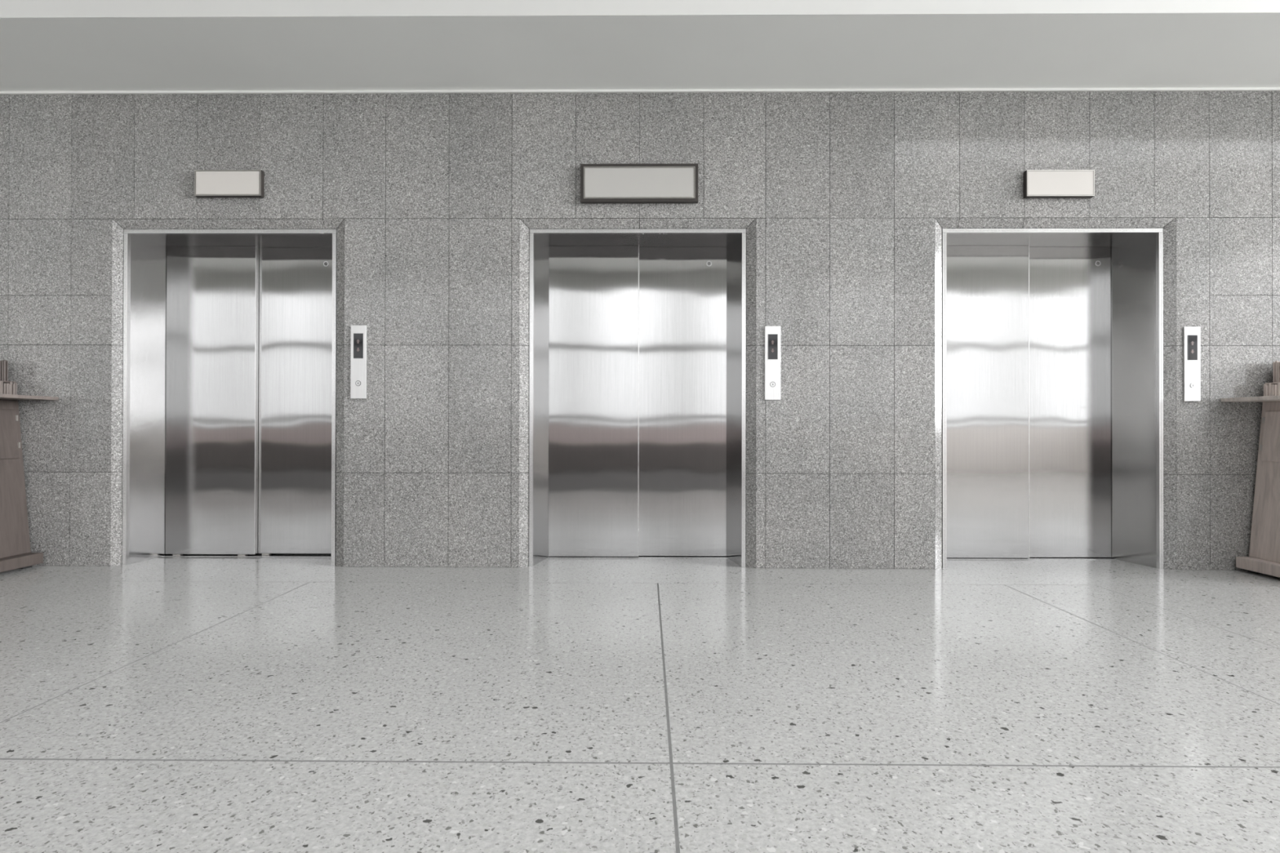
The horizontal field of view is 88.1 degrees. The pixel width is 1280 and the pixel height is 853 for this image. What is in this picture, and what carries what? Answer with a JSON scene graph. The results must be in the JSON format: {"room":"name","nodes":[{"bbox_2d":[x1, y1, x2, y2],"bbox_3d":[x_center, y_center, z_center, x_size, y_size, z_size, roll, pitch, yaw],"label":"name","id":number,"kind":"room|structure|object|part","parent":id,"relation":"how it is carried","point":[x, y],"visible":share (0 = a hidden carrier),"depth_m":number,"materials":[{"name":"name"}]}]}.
{"room":"lobby","nodes":[
{"label":"lobby","id":0,"kind":"room"},
{"bbox_2d":[0,556,1279,852],"bbox_3d":[-0.402,0.917,-0.050,21.200,0.100,9.600,0,0,1],"label":"floor","id":1,"kind":"structure","parent":0,"point":[162,704],"depth_m":2.03,"materials":[{"name":"stone"}]},
{"bbox_2d":[0,393,58,572],"bbox_3d":[-4.084,0.345,3.931,0.839,1.066,0.488,0,0,1],"label":"wooden pedestal","id":2,"kind":"object","parent":1,"relation":"on","point":[15,553],"visible":1,"depth_m":4.07,"materials":[{"name":"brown wood"}]},
{"bbox_2d":[0,360,17,394],"bbox_3d":[-4.130,-0.304,4.091,0.464,0.234,0.122,0,0,1],"label":"stand","id":3,"kind":"object","parent":2,"relation":"on","point":[6,387],"visible":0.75,"depth_m":4.11,"materials":[{"name":"brown wood"}]},
{"bbox_3d":[-3.894,0.045,3.977,0.051,0.303,0.302,0,0,1],"label":"cabinet door","id":4,"kind":"part","parent":2,"relation":"part of","materials":[{"name":"brown wood"}]},
{"bbox_2d":[1220,395,1279,577],"bbox_3d":[4.015,0.359,3.856,0.839,1.066,0.488,0,0,1],"label":"wooden pedestal","id":5,"kind":"object","parent":1,"relation":"on","point":[1264,557],"visible":1,"depth_m":4.00,"materials":[{"name":"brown wood"}]},
{"bbox_3d":[3.827,0.058,3.906,0.051,0.303,0.302,0,0,1],"label":"cabinet door","id":6,"kind":"part","parent":5,"relation":"part of","materials":[{"name":"brown wood"}]},
{"bbox_2d":[1263,360,1279,395],"bbox_3d":[4.066,-0.290,4.015,0.464,0.234,0.122,0,0,1],"label":"stand","id":7,"kind":"object","parent":5,"relation":"on","point":[1273,388],"visible":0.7,"depth_m":4.04,"materials":[{"name":"brown wood"}]},
{"bbox_2d":[0,90,1279,569],"bbox_3d":[-0.357,-0.563,4.505,21.200,3.100,0.701,0,0,1],"label":"wall","id":8,"kind":"structure","parent":0,"point":[845,193],"depth_m":4.16,"materials":[{"name":"grey stone"}]},
{"bbox_2d":[110,218,344,566],"bbox_3d":[-2.602,-0.215,4.199,1.474,2.193,0.047,0,0,1],"label":"trim","id":9,"kind":"structure","parent":8,"relation":"attached to","point":[119,225],"depth_m":4.19,"materials":[{"name":"grey stone"}]},
{"bbox_2d":[194,169,264,197],"bbox_3d":[-2.580,-1.526,4.162,0.419,0.165,0.038,0,0,1],"label":"sign","id":10,"kind":"object","parent":8,"relation":"attached to","point":[207,183],"visible":1,"depth_m":4.14,"materials":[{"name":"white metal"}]},
{"bbox_2d":[122,229,339,565],"bbox_3d":[-2.604,-0.188,4.397,1.356,2.142,0.396,0,0,1],"label":"elevator","id":11,"kind":"object","parent":8,"relation":"attached to","point":[229,435],"visible":0.95,"depth_m":4.51,"materials":[{"name":"metal"}]},
{"bbox_3d":[-3.272,-0.174,4.218,0.024,2.108,0.026,0,0,1],"label":"trim","id":12,"kind":"part","parent":11,"relation":"part of","materials":[{"name":"metal"}]},
{"bbox_3d":[-3.251,-0.175,4.368,0.030,2.112,0.275,0,0,2],"label":"reveal panel","id":13,"kind":"part","parent":11,"relation":"part of","materials":[{"name":"metal"}]},
{"bbox_3d":[-2.932,-0.190,4.519,0.636,2.118,0.030,0,0,1],"label":"door panel","id":14,"kind":"part","parent":11,"relation":"part of","materials":[{"name":"metal"}]},
{"bbox_3d":[-2.604,-1.240,4.217,1.356,0.024,0.026,0,0,1],"label":"head trim","id":15,"kind":"part","parent":11,"relation":"part of","materials":[{"name":"metal"}]},
{"bbox_3d":[-2.602,-1.244,4.384,1.356,0.030,0.308,0,0,1],"label":"lintel panel","id":16,"kind":"part","parent":11,"relation":"part of","materials":[{"name":"metal"}]},
{"bbox_3d":[-2.306,-0.189,4.546,0.676,2.118,0.028,0,0,1],"label":"door panel","id":17,"kind":"part","parent":11,"relation":"part of","materials":[{"name":"metal"}]},
{"bbox_3d":[-1.940,-0.171,4.206,0.024,2.108,0.026,0,0,1],"label":"trim","id":18,"kind":"part","parent":11,"relation":"part of","materials":[{"name":"metal"}]},
{"bbox_2d":[350,325,366,398],"bbox_3d":[-1.769,-0.405,4.161,0.098,0.461,0.014,0,0,1],"label":"panel","id":19,"kind":"object","parent":8,"relation":"attached to","point":[358,333],"visible":1,"depth_m":4.16,"materials":[{"name":"metal"}]},
{"bbox_2d":[518,217,755,568],"bbox_3d":[-0.017,-0.210,4.175,1.485,2.193,0.047,0,0,1],"label":"trim","id":20,"kind":"structure","parent":8,"relation":"attached to","point":[673,223],"depth_m":4.17,"materials":[{"name":"grey stone"}]},
{"bbox_2d":[528,228,746,567],"bbox_3d":[-0.015,-0.184,4.373,1.365,2.142,0.396,0,0,1],"label":"elevator","id":21,"kind":"object","parent":8,"relation":"attached to","point":[637,374],"visible":1,"depth_m":4.48,"materials":[{"name":"metal"}]},
{"bbox_3d":[-0.687,-0.169,4.194,0.024,2.108,0.026,0,0,1],"label":"trim","id":22,"kind":"part","parent":21,"relation":"part of","materials":[{"name":"metal"}]},
{"bbox_3d":[-0.652,-0.170,4.344,0.030,2.112,0.280,0,0,8],"label":"reveal panel","id":23,"kind":"part","parent":21,"relation":"part of","materials":[{"name":"metal"}]},
{"bbox_3d":[-0.323,-0.183,4.495,0.630,2.124,0.030,0,0,1],"label":"door panel","id":24,"kind":"part","parent":21,"relation":"part of","materials":[{"name":"metal"}]},
{"bbox_3d":[-0.015,-1.236,4.193,1.365,0.024,0.026,0,0,1],"label":"head trim","id":25,"kind":"part","parent":21,"relation":"part of","materials":[{"name":"metal"}]},
{"bbox_3d":[-0.013,-1.240,4.360,1.365,0.030,0.308,0,0,1],"label":"lintel panel","id":26,"kind":"part","parent":21,"relation":"part of","materials":[{"name":"metal"}]},
{"bbox_3d":[0.285,-0.182,4.522,0.646,2.124,0.028,0,0,1],"label":"door panel","id":27,"kind":"part","parent":21,"relation":"part of","materials":[{"name":"metal"}]},
{"bbox_3d":[0.621,-0.168,4.349,0.030,2.112,0.313,0,0,-7],"label":"reveal panel","id":28,"kind":"part","parent":21,"relation":"part of","materials":[{"name":"metal"}]},
{"bbox_3d":[0.654,-0.167,4.182,0.024,2.108,0.026,0,0,1],"label":"trim","id":29,"kind":"part","parent":21,"relation":"part of","materials":[{"name":"metal"}]},
{"bbox_2d":[580,163,697,203],"bbox_3d":[-0.004,-1.519,4.138,0.734,0.238,0.038,0,0,1],"label":"sign","id":30,"kind":"object","parent":8,"relation":"attached to","point":[611,183],"visible":1,"depth_m":4.12,"materials":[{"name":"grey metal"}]},
{"bbox_2d":[0,13,1279,91],"bbox_3d":[-0.358,-2.240,4.139,21.200,0.250,1.448,0,0,1],"label":"trim","id":31,"kind":"structure","parent":8,"relation":"attached to","point":[1169,50],"depth_m":3.75,"materials":[{"name":"paint"}]},
{"bbox_2d":[0,87,1279,94],"bbox_3d":[-0.358,-2.106,4.166,21.200,0.015,0.034,0,0,1],"label":"trim","id":32,"kind":"structure","parent":8,"relation":"attached to","point":[1091,89],"depth_m":4.15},
{"bbox_2d":[764,325,780,399],"bbox_3d":[0.829,-0.397,4.137,0.098,0.461,0.014,0,0,1],"label":"panel","id":33,"kind":"object","parent":8,"relation":"attached to","point":[772,333],"visible":1,"depth_m":4.13,"materials":[{"name":"metal"}]},
{"bbox_2d":[941,228,1163,568],"bbox_3d":[2.590,-0.179,4.349,1.375,2.142,0.396,0,0,1],"label":"elevator","id":34,"kind":"object","parent":8,"relation":"attached to","point":[1052,339],"visible":0.91,"depth_m":4.46,"materials":[{"name":"metal"}]},
{"bbox_3d":[1.913,-0.165,4.170,0.024,2.108,0.026,0,0,1],"label":"trim","id":35,"kind":"part","parent":34,"relation":"part of","materials":[{"name":"metal"}]},
{"bbox_3d":[2.286,-0.178,4.471,0.668,2.124,0.030,0,0,1],"label":"door panel","id":36,"kind":"part","parent":34,"relation":"part of","materials":[{"name":"metal"}]},
{"bbox_3d":[2.592,-1.236,4.336,1.375,0.030,0.308,0,0,1],"label":"lintel panel","id":37,"kind":"part","parent":34,"relation":"part of","materials":[{"name":"metal"}]},
{"bbox_3d":[2.590,-1.231,4.169,1.375,0.024,0.026,0,0,1],"label":"head trim","id":38,"kind":"part","parent":34,"relation":"part of","materials":[{"name":"metal"}]},
{"bbox_3d":[2.901,-0.177,4.498,0.621,2.124,0.028,0,0,1],"label":"door panel","id":39,"kind":"part","parent":34,"relation":"part of","materials":[{"name":"metal"}]},
{"bbox_3d":[3.227,-0.164,4.325,0.030,2.112,0.315,0,0,-8],"label":"reveal panel","id":40,"kind":"part","parent":34,"relation":"part of","materials":[{"name":"metal"}]},
{"bbox_3d":[3.264,-0.162,4.158,0.024,2.108,0.026,0,0,1],"label":"trim","id":41,"kind":"part","parent":34,"relation":"part of","materials":[{"name":"metal"}]},
{"bbox_2d":[934,217,1176,569],"bbox_3d":[2.591,-0.206,4.151,1.496,2.193,0.047,0,0,1],"label":"trim","id":42,"kind":"structure","parent":8,"relation":"attached to","point":[1168,224],"depth_m":4.14,"materials":[{"name":"grey stone"}]},
{"bbox_2d":[1023,169,1094,198],"bbox_3d":[2.603,-1.507,4.114,0.419,0.165,0.038,0,0,1],"label":"sign","id":43,"kind":"object","parent":8,"relation":"attached to","point":[1037,184],"visible":1,"depth_m":4.09,"materials":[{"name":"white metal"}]},
{"bbox_2d":[1182,326,1200,400],"bbox_3d":[3.430,-0.389,4.113,0.098,0.461,0.014,0,0,1],"label":"panel","id":44,"kind":"object","parent":8,"relation":"attached to","point":[1191,335],"visible":1,"depth_m":4.11,"materials":[{"name":"metal"}]},
{"bbox_2d":[0,0,1279,17],"bbox_3d":[-0.364,-2.718,3.439,21.200,1.200,0.052,0,0,1],"label":"ceiling","id":45,"kind":"structure","parent":0,"point":[8,8],"depth_m":3.41,"materials":[{"name":"white paint"}]}
]}

